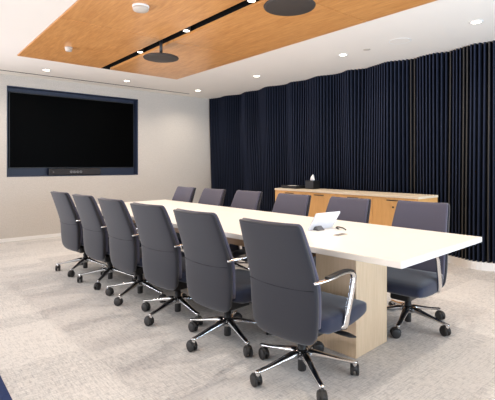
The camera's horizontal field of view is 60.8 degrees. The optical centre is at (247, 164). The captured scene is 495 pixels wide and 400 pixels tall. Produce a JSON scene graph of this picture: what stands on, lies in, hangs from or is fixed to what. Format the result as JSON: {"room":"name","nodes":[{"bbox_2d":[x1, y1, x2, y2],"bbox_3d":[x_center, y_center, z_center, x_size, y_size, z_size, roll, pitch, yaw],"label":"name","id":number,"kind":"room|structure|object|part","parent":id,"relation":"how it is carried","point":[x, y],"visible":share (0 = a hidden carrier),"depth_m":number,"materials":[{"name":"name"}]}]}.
{"room":"conference room","nodes":[
{"label":"conference room","id":0,"kind":"room"},
{"bbox_2d":[0,74,210,238],"bbox_3d":[-3.181,-0.113,7.898,6.750,2.785,0.300,0,0,-40],"label":"wall","id":1,"kind":"structure","parent":0,"point":[174,130],"depth_m":8.52,"materials":[{"name":"paint"}]},
{"bbox_2d":[0,233,60,242],"bbox_3d":[-3.158,1.250,7.714,6.150,0.060,0.012,0,0,-40],"label":"baseboard","id":2,"kind":"structure","parent":1,"relation":"attached to","point":[56,234],"depth_m":7.22,"materials":[{"name":"white paint"}]},
{"bbox_2d":[8,91,133,167],"bbox_3d":[-3.180,-0.594,7.840,2.234,1.297,0.070,0,0,-40],"label":"wall display","id":3,"kind":"object","parent":1,"relation":"attached to","point":[45,131],"visible":1,"depth_m":7.71,"materials":[{"name":"black glass"}]},
{"bbox_2d":[7,85,137,176],"bbox_3d":[-3.158,-0.562,7.824,2.337,1.525,0.164,0,0,-40],"label":"trim","id":4,"kind":"structure","parent":1,"relation":"attached to","point":[11,172],"depth_m":7.82,"materials":[{"name":"blue paint"}]},
{"bbox_2d":[49,168,100,175],"bbox_3d":[-3.163,0.126,7.760,0.920,0.125,0.065,0,0,-40],"label":"bar","id":5,"kind":"object","parent":1,"relation":"attached to","point":[61,171],"visible":1,"depth_m":7.73,"materials":[{"name":"black plastic"}]},
{"bbox_2d":[0,236,494,399],"bbox_3d":[-0.135,1.328,4.254,6.750,0.104,9.900,0,0,-40],"label":"floor","id":6,"kind":"structure","parent":0,"point":[62,338],"depth_m":2.93,"materials":[{"name":"carpet"}]},
{"bbox_2d":[50,191,108,276],"bbox_3d":[-1.973,0.796,5.161,0.656,0.968,0.733,0,0,45],"label":"office chair","id":7,"kind":"object","parent":6,"relation":"on","point":[71,225],"visible":0.73,"depth_m":4.91,"materials":[{"name":"grey fabric"}]},
{"bbox_3d":[-2.158,0.667,4.968,0.484,0.701,0.198,0,0,45],"label":"backrest","id":8,"kind":"part","parent":7,"relation":"part of","materials":[{"name":"fabric"}]},
{"bbox_2d":[52,191,82,242],"bbox_3d":[-2.140,0.611,4.986,0.470,0.598,0.202,0,0,45],"label":"backrest","id":9,"kind":"object","parent":7,"relation":"on","point":[71,225],"depth_m":4.88,"materials":[{"name":"fabric"}]},
{"bbox_3d":[-2.154,1.165,5.112,0.309,0.073,0.058,0,0,-12],"label":"leg","id":10,"kind":"part","parent":7,"relation":"part of","materials":[{"name":"silver metal"}]},
{"bbox_3d":[-1.996,1.165,4.971,0.058,0.073,0.309,0,0,6],"label":"leg","id":11,"kind":"part","parent":7,"relation":"part of","materials":[{"name":"silver metal"}]},
{"bbox_3d":[-1.814,1.165,5.078,0.309,0.073,0.058,0,0,24],"label":"leg","id":12,"kind":"part","parent":7,"relation":"part of","materials":[{"name":"silver metal"}]},
{"bbox_2d":[72,194,140,289],"bbox_3d":[-1.513,0.796,4.673,0.733,0.968,0.653,0,0,-44],"label":"office chair","id":13,"kind":"object","parent":6,"relation":"on","point":[95,233],"visible":0.75,"depth_m":4.43,"materials":[{"name":"grey fabric"}]},
{"bbox_3d":[-1.697,0.667,4.478,0.198,0.701,0.484,0,0,-44],"label":"backrest","id":14,"kind":"part","parent":13,"relation":"part of","materials":[{"name":"fabric"}]},
{"bbox_2d":[75,194,107,251],"bbox_3d":[-1.679,0.611,4.496,0.202,0.598,0.470,0,0,-44],"label":"backrest","id":15,"kind":"object","parent":13,"relation":"on","point":[95,233],"depth_m":4.39,"materials":[{"name":"fabric"}]},
{"bbox_3d":[-1.689,1.165,4.613,0.309,0.073,0.058,0,0,-14],"label":"leg","id":16,"kind":"part","parent":13,"relation":"part of","materials":[{"name":"silver metal"}]},
{"bbox_3d":[-1.526,1.165,4.478,0.058,0.073,0.309,0,0,4],"label":"leg","id":17,"kind":"part","parent":13,"relation":"part of","materials":[{"name":"silver metal"}]},
{"bbox_3d":[-1.431,0.913,4.739,0.523,0.125,0.515,0,0,-44],"label":"seat","id":18,"kind":"part","parent":13,"relation":"part of","materials":[{"name":"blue fabric"}]},
{"bbox_3d":[-1.347,1.165,4.592,0.309,0.073,0.058,0,0,22],"label":"leg","id":19,"kind":"part","parent":13,"relation":"part of","materials":[{"name":"silver metal"}]},
{"bbox_2d":[98,197,184,305],"bbox_3d":[-1.022,0.796,4.122,0.733,0.968,0.679,0,0,-44],"label":"office chair","id":20,"kind":"object","parent":6,"relation":"on","point":[125,249],"visible":0.74,"depth_m":3.92,"materials":[{"name":"grey fabric"}]},
{"bbox_3d":[-1.236,0.667,3.958,0.198,0.701,0.484,0,0,-44],"label":"backrest","id":21,"kind":"part","parent":20,"relation":"part of","materials":[{"name":"fabric"}]},
{"bbox_2d":[101,197,139,263],"bbox_3d":[-1.218,0.611,3.976,0.202,0.598,0.470,0,0,-44],"label":"backrest","id":22,"kind":"object","parent":20,"relation":"on","point":[124,245],"depth_m":3.88,"materials":[{"name":"fabric"}]},
{"bbox_3d":[-1.233,1.165,4.142,0.309,0.073,0.058,0,0,2],"label":"leg","id":23,"kind":"part","parent":20,"relation":"part of","materials":[{"name":"silver metal"}]},
{"bbox_3d":[-1.114,1.165,3.968,0.058,0.073,0.309,0,0,20],"label":"leg","id":24,"kind":"part","parent":20,"relation":"part of","materials":[{"name":"silver metal"}]},
{"bbox_3d":[-0.911,1.165,4.028,0.309,0.073,0.058,0,0,38],"label":"leg","id":25,"kind":"part","parent":20,"relation":"part of","materials":[{"name":"silver metal"}]},
{"bbox_3d":[-0.970,0.913,4.219,0.523,0.125,0.515,0,0,-44],"label":"seat","id":26,"kind":"part","parent":20,"relation":"part of","materials":[{"name":"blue fabric"}]},
{"bbox_2d":[130,202,202,325],"bbox_3d":[-0.566,0.796,3.609,0.678,0.968,0.733,0,0,43],"label":"office chair","id":27,"kind":"object","parent":6,"relation":"on","point":[164,266],"visible":0.79,"depth_m":3.40,"materials":[{"name":"grey fabric"}]},
{"bbox_3d":[-0.773,0.667,3.437,0.484,0.701,0.198,0,0,43],"label":"backrest","id":28,"kind":"part","parent":27,"relation":"part of","materials":[{"name":"fabric"}]},
{"bbox_3d":[-0.773,1.165,3.671,0.309,0.073,0.058,0,0,15],"label":"leg","id":29,"kind":"part","parent":27,"relation":"part of","materials":[{"name":"silver metal"}]},
{"bbox_2d":[133,202,181,278],"bbox_3d":[-0.756,0.611,3.456,0.470,0.598,0.202,0,0,43],"label":"backrest","id":30,"kind":"object","parent":27,"relation":"on","point":[161,253],"depth_m":3.37,"materials":[{"name":"fabric"}]},
{"bbox_3d":[-0.697,1.165,3.474,0.058,0.073,0.309,0,0,33],"label":"leg","id":31,"kind":"part","parent":27,"relation":"part of","materials":[{"name":"silver metal"}]},
{"bbox_3d":[-0.519,0.913,3.710,0.515,0.125,0.523,0,0,43],"label":"seat","id":32,"kind":"part","parent":27,"relation":"part of","materials":[{"name":"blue fabric"}]},
{"bbox_3d":[-0.431,1.165,3.689,0.309,0.073,0.058,0,0,-21],"label":"leg","id":33,"kind":"part","parent":27,"relation":"part of","materials":[{"name":"silver metal"}]},
{"bbox_3d":[-0.486,1.165,3.485,0.058,0.073,0.309,0,0,-39],"label":"leg","id":34,"kind":"part","parent":27,"relation":"part of","materials":[{"name":"silver metal"}]},
{"bbox_2d":[172,186,195,249],"bbox_3d":[-1.104,0.796,5.824,0.743,0.968,0.646,0,0,-41],"label":"office chair","id":35,"kind":"object","parent":6,"relation":"on","point":[183,194],"visible":0.11,"depth_m":5.98,"materials":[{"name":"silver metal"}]},
{"bbox_2d":[172,186,193,201],"bbox_3d":[-0.936,0.611,6.001,0.202,0.598,0.470,0,0,-41],"label":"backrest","id":36,"kind":"object","parent":35,"relation":"on","point":[183,194],"depth_m":5.99,"materials":[{"name":"fabric"}]},
{"bbox_3d":[-0.917,0.667,6.018,0.198,0.701,0.484,0,0,-41],"label":"backrest","id":37,"kind":"part","parent":35,"relation":"part of","materials":[{"name":"fabric"}]},
{"bbox_2d":[176,188,225,248],"bbox_3d":[-0.691,0.796,5.384,0.733,0.968,0.684,0,0,-42],"label":"office chair","id":38,"kind":"object","parent":6,"relation":"on","point":[209,196],"visible":0.14,"depth_m":5.49,"materials":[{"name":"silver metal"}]},
{"bbox_3d":[-0.753,0.913,5.295,0.523,0.125,0.515,0,0,-42],"label":"seat","id":39,"kind":"part","parent":38,"relation":"part of","materials":[{"name":"fabric"}]},
{"bbox_2d":[198,188,223,205],"bbox_3d":[-0.495,0.611,5.528,0.202,0.598,0.470,0,0,-42],"label":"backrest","id":40,"kind":"object","parent":38,"relation":"on","point":[209,196],"depth_m":5.52,"materials":[{"name":"fabric"}]},
{"bbox_3d":[-0.477,0.667,5.545,0.198,0.701,0.484,0,0,-42],"label":"backrest","id":41,"kind":"part","parent":38,"relation":"part of","materials":[{"name":"fabric"}]},
{"bbox_2d":[173,208,271,356],"bbox_3d":[-0.127,0.796,3.111,0.683,0.968,0.733,0,0,45],"label":"office chair","id":42,"kind":"object","parent":6,"relation":"on","point":[214,282],"visible":0.88,"depth_m":2.90,"materials":[{"name":"grey fabric"}]},
{"bbox_3d":[-0.327,0.667,2.934,0.484,0.701,0.198,0,0,45],"label":"backrest","id":43,"kind":"part","parent":42,"relation":"part of","materials":[{"name":"fabric"}]},
{"bbox_3d":[-0.308,1.165,3.196,0.309,0.073,0.058,0,0,27],"label":"leg","id":44,"kind":"part","parent":42,"relation":"part of","materials":[{"name":"silver metal"}]},
{"bbox_2d":[177,208,235,298],"bbox_3d":[-0.310,0.611,2.951,0.470,0.598,0.202,0,0,45],"label":"chair backrest","id":45,"kind":"object","parent":42,"relation":"on","point":[210,268],"depth_m":2.87,"materials":[{"name":"fabric"}]},
{"bbox_3d":[-0.274,1.165,2.988,0.058,0.073,0.309,0,0,45],"label":"leg","id":46,"kind":"part","parent":42,"relation":"part of","materials":[{"name":"silver metal"}]},
{"bbox_3d":[0.005,0.789,2.923,0.090,0.358,0.385,0,0,45],"label":"armrest","id":47,"kind":"part","parent":42,"relation":"part of","materials":[{"name":"silver metal"}]},
{"bbox_3d":[-0.065,1.165,2.956,0.058,0.073,0.309,0,0,-27],"label":"leg","id":48,"kind":"part","parent":42,"relation":"part of","materials":[{"name":"silver metal"}]},
{"bbox_3d":[-0.065,0.913,3.199,0.515,0.125,0.523,0,0,45],"label":"seat","id":49,"kind":"part","parent":42,"relation":"part of","materials":[{"name":"blue fabric"}]},
{"bbox_3d":[0.030,1.165,3.145,0.309,0.073,0.058,0,0,-9],"label":"leg","id":50,"kind":"part","parent":42,"relation":"part of","materials":[{"name":"silver metal"}]},
{"bbox_2d":[229,190,262,270],"bbox_3d":[-0.229,0.796,4.933,0.733,0.968,0.682,0,0,-42],"label":"office chair","id":51,"kind":"object","parent":6,"relation":"on","point":[251,200],"visible":0.2,"depth_m":5.02,"materials":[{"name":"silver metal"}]},
{"bbox_3d":[-0.300,0.913,4.854,0.523,0.125,0.515,0,0,-42],"label":"seat","id":52,"kind":"part","parent":51,"relation":"part of","materials":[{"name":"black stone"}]},
{"bbox_3d":[-0.062,1.165,4.833,0.309,0.073,0.058,0,0,33],"label":"leg","id":53,"kind":"part","parent":51,"relation":"part of","materials":[{"name":"silver metal"}]},
{"bbox_2d":[231,190,260,209],"bbox_3d":[-0.040,0.611,5.085,0.202,0.598,0.470,0,0,-42],"label":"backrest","id":54,"kind":"object","parent":51,"relation":"on","point":[251,200],"depth_m":5.07,"materials":[{"name":"fabric"}]},
{"bbox_3d":[-0.021,0.667,5.102,0.198,0.701,0.484,0,0,-42],"label":"backrest","id":55,"kind":"part","parent":51,"relation":"part of","materials":[{"name":"fabric"}]},
{"bbox_2d":[233,193,310,261],"bbox_3d":[0.279,0.796,4.327,0.733,0.968,0.654,0,0,-44],"label":"office chair","id":56,"kind":"object","parent":6,"relation":"on","point":[294,204],"visible":0.12,"depth_m":4.47,"materials":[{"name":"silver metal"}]},
{"bbox_3d":[0.198,0.913,4.259,0.523,0.125,0.515,0,0,-44],"label":"seat","id":57,"kind":"part","parent":56,"relation":"part of","materials":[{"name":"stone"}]},
{"bbox_2d":[272,193,309,215],"bbox_3d":[0.446,0.611,4.503,0.202,0.598,0.470,0,0,-44],"label":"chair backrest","id":58,"kind":"object","parent":56,"relation":"on","point":[294,204],"depth_m":4.50,"materials":[{"name":"fabric"}]},
{"bbox_3d":[0.464,0.667,4.520,0.198,0.701,0.484,0,0,-44],"label":"backrest","id":59,"kind":"part","parent":56,"relation":"part of","materials":[{"name":"fabric"}]},
{"bbox_2d":[75,200,481,358],"bbox_3d":[-0.233,0.892,4.134,1.367,0.775,4.286,0,0,-43],"label":"conference table","id":60,"kind":"object","parent":6,"relation":"on","point":[367,249],"visible":0.47,"depth_m":2.91,"materials":[{"name":"white laminate"}]},
{"bbox_2d":[308,211,339,230],"bbox_3d":[0.600,0.436,3.296,0.275,0.139,0.092,0,0,-37],"label":"panel","id":61,"kind":"object","parent":60,"relation":"on","point":[320,221],"visible":1,"depth_m":3.27,"materials":[{"name":"white plastic"}]},
{"bbox_2d":[239,218,366,399],"bbox_3d":[0.331,0.796,2.608,0.668,0.968,0.754,0,0,43],"label":"office chair","id":62,"kind":"object","parent":6,"relation":"on","point":[289,303],"visible":1,"depth_m":2.40,"materials":[{"name":"fabric"}]},
{"bbox_3d":[0.178,1.165,2.497,0.309,0.073,0.058,0,0,-30],"label":"leg","id":63,"kind":"part","parent":62,"relation":"part of","materials":[{"name":"silver metal"}]},
{"bbox_3d":[0.201,1.165,2.707,0.309,0.073,0.058,0,0,42],"label":"leg","id":64,"kind":"part","parent":62,"relation":"part of","materials":[{"name":"silver metal"}]},
{"bbox_3d":[0.159,0.667,2.400,0.484,0.701,0.198,0,0,43],"label":"backrest","id":65,"kind":"part","parent":62,"relation":"part of","materials":[{"name":"fabric"}]},
{"bbox_2d":[242,218,321,329],"bbox_3d":[0.176,0.611,2.418,0.470,0.598,0.202,0,0,43],"label":"chair backrest","id":66,"kind":"object","parent":62,"relation":"on","point":[285,289],"depth_m":2.35,"materials":[{"name":"fabric"}]},
{"bbox_3d":[0.371,1.165,2.410,0.058,0.073,0.309,0,0,-12],"label":"leg","id":67,"kind":"part","parent":62,"relation":"part of","materials":[{"name":"silver metal"}]},
{"bbox_3d":[0.513,1.165,2.567,0.309,0.073,0.058,0,0,6],"label":"leg","id":68,"kind":"part","parent":62,"relation":"part of","materials":[{"name":"silver metal"}]},
{"bbox_3d":[0.492,0.789,2.397,0.090,0.358,0.385,0,0,43],"label":"armrest","id":69,"kind":"part","parent":62,"relation":"part of","materials":[{"name":"silver metal"}]},
{"bbox_3d":[0.414,0.913,2.671,0.515,0.125,0.523,0,0,43],"label":"seat","id":70,"kind":"part","parent":62,"relation":"part of","materials":[{"name":"blue fabric"}]},
{"bbox_3d":[0.530,1.004,2.526,0.236,0.039,0.060,0,0,18],"label":"lever","id":71,"kind":"part","parent":62,"relation":"part of","materials":[{"name":"black plastic"}]},
{"bbox_2d":[313,196,370,265],"bbox_3d":[0.726,0.796,3.865,0.733,0.968,0.670,0,0,-44],"label":"office chair","id":72,"kind":"object","parent":6,"relation":"on","point":[351,209],"visible":0.14,"depth_m":3.97,"materials":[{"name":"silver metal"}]},
{"bbox_2d":[325,196,368,222],"bbox_3d":[0.929,0.611,4.003,0.202,0.598,0.470,0,0,-44],"label":"chair backrest","id":73,"kind":"object","parent":72,"relation":"on","point":[351,209],"depth_m":3.98,"materials":[{"name":"fabric"}]},
{"bbox_3d":[0.947,0.667,4.021,0.198,0.701,0.484,0,0,-44],"label":"backrest","id":74,"kind":"part","parent":72,"relation":"part of","materials":[{"name":"fabric"}]},
{"bbox_2d":[275,188,437,225],"bbox_3d":[1.473,0.837,6.334,0.516,0.887,2.570,0,0,-40],"label":"sideboard","id":75,"kind":"object","parent":6,"relation":"on","point":[383,204],"visible":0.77,"depth_m":5.72,"materials":[{"name":"brown wood"}]},
{"bbox_3d":[0.696,0.821,6.901,0.020,0.788,0.618,0,0,-40],"label":"door","id":76,"kind":"part","parent":75,"relation":"part of","materials":[{"name":"brown wood"}]},
{"bbox_2d":[281,185,304,188],"bbox_3d":[0.779,0.368,7.129,0.240,0.050,0.340,0,0,-40],"label":"tray","id":77,"kind":"object","parent":75,"relation":"on","point":[282,186],"visible":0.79,"depth_m":7.03,"materials":[{"name":"black plastic"}]},
{"bbox_2d":[305,175,319,188],"bbox_3d":[1.068,0.273,6.940,0.170,0.240,0.170,0,0,-43],"label":"tissue box","id":78,"kind":"object","parent":75,"relation":"on","point":[312,183],"visible":1,"depth_m":6.89,"materials":[{"name":"black plastic"}]},
{"bbox_3d":[1.095,0.821,6.424,0.020,0.788,0.618,0,0,-40],"label":"door","id":79,"kind":"part","parent":75,"relation":"part of","materials":[{"name":"brown wood"}]},
{"bbox_3d":[1.494,0.821,5.946,0.020,0.788,0.618,0,0,-40],"label":"door","id":80,"kind":"part","parent":75,"relation":"part of","materials":[{"name":"brown wood"}]},
{"bbox_3d":[1.893,0.821,5.468,0.020,0.788,0.618,0,0,-40],"label":"door","id":81,"kind":"part","parent":75,"relation":"part of","materials":[{"name":"brown wood"}]},
{"bbox_2d":[387,200,450,338],"bbox_3d":[1.294,0.796,3.372,0.647,0.968,0.733,0,0,43],"label":"office chair","id":82,"kind":"object","parent":6,"relation":"on","point":[427,278],"visible":0.59,"depth_m":3.37,"materials":[{"name":"grey fabric"}]},
{"bbox_3d":[1.117,1.165,3.439,0.309,0.073,0.058,0,0,15],"label":"leg","id":83,"kind":"part","parent":82,"relation":"part of","materials":[{"name":"silver metal"}]},
{"bbox_3d":[1.281,1.165,3.571,0.058,0.073,0.309,0,0,-3],"label":"leg","id":84,"kind":"part","parent":82,"relation":"part of","materials":[{"name":"silver metal"}]},
{"bbox_3d":[1.192,1.165,3.241,0.058,0.073,0.309,0,0,33],"label":"leg","id":85,"kind":"part","parent":82,"relation":"part of","materials":[{"name":"silver metal"}]},
{"bbox_3d":[1.210,0.913,3.307,0.515,0.125,0.523,0,0,43],"label":"seat","id":86,"kind":"part","parent":82,"relation":"part of","materials":[{"name":"blue fabric"}]},
{"bbox_2d":[391,200,447,278],"bbox_3d":[1.448,0.611,3.560,0.470,0.598,0.202,0,0,43],"label":"chair backrest","id":87,"kind":"object","parent":82,"relation":"on","point":[429,216],"depth_m":3.52,"materials":[{"name":"fabric"}]},
{"bbox_3d":[1.458,1.165,3.455,0.309,0.073,0.058,0,0,-21],"label":"leg","id":88,"kind":"part","parent":82,"relation":"part of","materials":[{"name":"silver metal"}]},
{"bbox_3d":[1.403,1.165,3.252,0.058,0.073,0.309,0,0,-39],"label":"leg","id":89,"kind":"part","parent":82,"relation":"part of","materials":[{"name":"silver metal"}]},
{"bbox_3d":[1.488,0.789,3.246,0.090,0.358,0.385,0,0,43],"label":"armrest","id":90,"kind":"part","parent":82,"relation":"part of","materials":[{"name":"silver metal"}]},
{"bbox_3d":[1.465,0.667,3.578,0.484,0.701,0.198,0,0,43],"label":"backrest","id":91,"kind":"part","parent":82,"relation":"part of","materials":[{"name":"fabric"}]},
{"bbox_2d":[0,0,494,98],"bbox_3d":[-0.118,-1.580,4.235,6.750,0.150,9.850,0,0,-40],"label":"ceiling","id":92,"kind":"structure","parent":0,"point":[439,26],"depth_m":5.45,"materials":[{"name":"white paint"}]},
{"bbox_2d":[17,17,161,67],"bbox_3d":[-2.084,-1.509,5.394,1.153,0.032,1.939,0,0,-40],"label":"ceiling panel","id":93,"kind":"object","parent":92,"relation":"attached to","point":[96,46],"visible":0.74,"depth_m":5.18,"materials":[{"name":"brown wood"}]},
{"bbox_2d":[65,46,72,51],"bbox_3d":[-2.269,-1.467,5.350,0.096,0.052,0.096,0,0,-40],"label":"sensor","id":94,"kind":"object","parent":93,"relation":"attached to","point":[67,48],"visible":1,"depth_m":5.32,"materials":[{"name":"beige plastic"}]},
{"bbox_2d":[2,70,187,93],"bbox_3d":[-3.275,-1.504,7.207,5.320,0.004,0.030,0,0,-40],"label":"trim","id":95,"kind":"structure","parent":92,"relation":"attached to","point":[2,70],"depth_m":7.59,"materials":[{"name":"black"}]},
{"bbox_2d":[60,0,244,38],"bbox_3d":[-0.843,-1.509,3.909,1.153,0.032,1.909,0,0,-40],"label":"ceiling panel","id":96,"kind":"object","parent":92,"relation":"attached to","point":[164,18],"visible":0.85,"depth_m":4.18,"materials":[{"name":"brown wood"}]},
{"bbox_2d":[132,3,148,12],"bbox_3d":[-1.002,-1.466,3.959,0.156,0.053,0.156,0,0,-40],"label":"smoke detector","id":97,"kind":"object","parent":96,"relation":"attached to","point":[137,7],"visible":1,"depth_m":3.92,"materials":[{"name":"white paint"}]},
{"bbox_2d":[110,40,247,78],"bbox_3d":[-1.070,-1.509,6.241,1.189,0.032,1.939,0,0,-40],"label":"ceiling panel","id":98,"kind":"object","parent":92,"relation":"attached to","point":[192,60],"visible":0.88,"depth_m":6.14,"materials":[{"name":"brown wood"}]},
{"bbox_2d":[102,0,258,69],"bbox_3d":[0.226,-1.554,3.643,0.154,0.121,7.600,0,0,-40],"label":"trim","id":99,"kind":"structure","parent":92,"relation":"attached to","point":[240,5],"depth_m":4.77,"materials":[{"name":"black metal"}]},
{"bbox_2d":[173,0,365,57],"bbox_3d":[0.171,-1.509,4.756,1.189,0.032,1.909,0,0,-40],"label":"ceiling panel","id":100,"kind":"object","parent":92,"relation":"attached to","point":[248,31],"visible":0.83,"depth_m":4.68,"materials":[{"name":"brown wood"}]},
{"bbox_2d":[314,0,436,21],"bbox_3d":[1.402,-1.509,3.283,1.189,0.032,1.909,0,0,-40],"label":"ceiling panel","id":101,"kind":"object","parent":92,"relation":"attached to","point":[366,10],"visible":1,"depth_m":3.97,"materials":[{"name":"brown wood"}]},
{"bbox_2d":[389,38,410,43],"bbox_3d":[1.849,-1.503,5.117,0.260,0.004,0.260,0,0,-40],"label":"ceiling speaker","id":102,"kind":"object","parent":92,"relation":"attached to","point":[397,40],"visible":1,"depth_m":5.11,"materials":[{"name":"white paint"}]},
{"bbox_2d":[469,20,483,23],"bbox_3d":[2.405,-1.503,4.435,0.136,0.004,0.136,0,0,-40],"label":"recessed light","id":103,"kind":"object","parent":92,"relation":"in","point":[473,21],"visible":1,"depth_m":4.43,"materials":[{"name":"white paint"}]},
{"bbox_3d":[0.242,-1.635,3.656,2.500,0.040,7.600,0,0,-40],"label":"trim","id":104,"kind":"structure","parent":92,"relation":"attached to","visible":0},
{"bbox_2d":[143,39,178,62],"bbox_3d":[-1.063,-1.459,5.185,0.432,0.312,0.432,0,0,-40],"label":"disc","id":105,"kind":"object","parent":104,"relation":"hanging from","point":[160,57],"visible":0.96,"depth_m":5.16,"materials":[{"name":"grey metal"}]},
{"bbox_3d":[-1.063,-1.475,5.185,0.038,0.280,0.038,0,0,-40],"label":"stem","id":106,"kind":"part","parent":105,"relation":"part of","materials":[{"name":"black plastic"}]},
{"bbox_2d":[182,26,190,31],"bbox_3d":[-0.687,-1.562,4.743,0.094,0.107,0.094,0,0,-40],"label":"spotlight","id":107,"kind":"object","parent":104,"relation":"attached to","point":[188,29],"visible":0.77,"depth_m":4.73,"materials":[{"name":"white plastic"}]},
{"bbox_2d":[263,0,315,15],"bbox_3d":[0.348,-1.459,3.497,0.432,0.312,0.432,0,0,-40],"label":"disc","id":108,"kind":"object","parent":104,"relation":"hanging from","point":[275,7],"visible":1,"depth_m":3.49,"materials":[{"name":"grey metal"}]},
{"bbox_3d":[2.356,-0.113,6.303,0.300,2.785,9.850,0,0,-40],"label":"wall","id":109,"kind":"structure","parent":0,"visible":0},
{"bbox_2d":[209,40,494,262],"bbox_3d":[2.165,-0.160,6.111,0.239,2.690,9.216,0,0,-40],"label":"curtain","id":110,"kind":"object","parent":109,"relation":"attached to","point":[425,124],"depth_m":6.21,"materials":[{"name":"blue fabric"}]},
{"bbox_2d":[448,255,494,270],"bbox_3d":[2.180,1.232,6.091,0.243,0.095,9.350,0,0,-40],"label":"baseboard","id":111,"kind":"structure","parent":109,"relation":"attached to","point":[471,264],"depth_m":5.20,"materials":[{"name":"white paint"}]}
]}

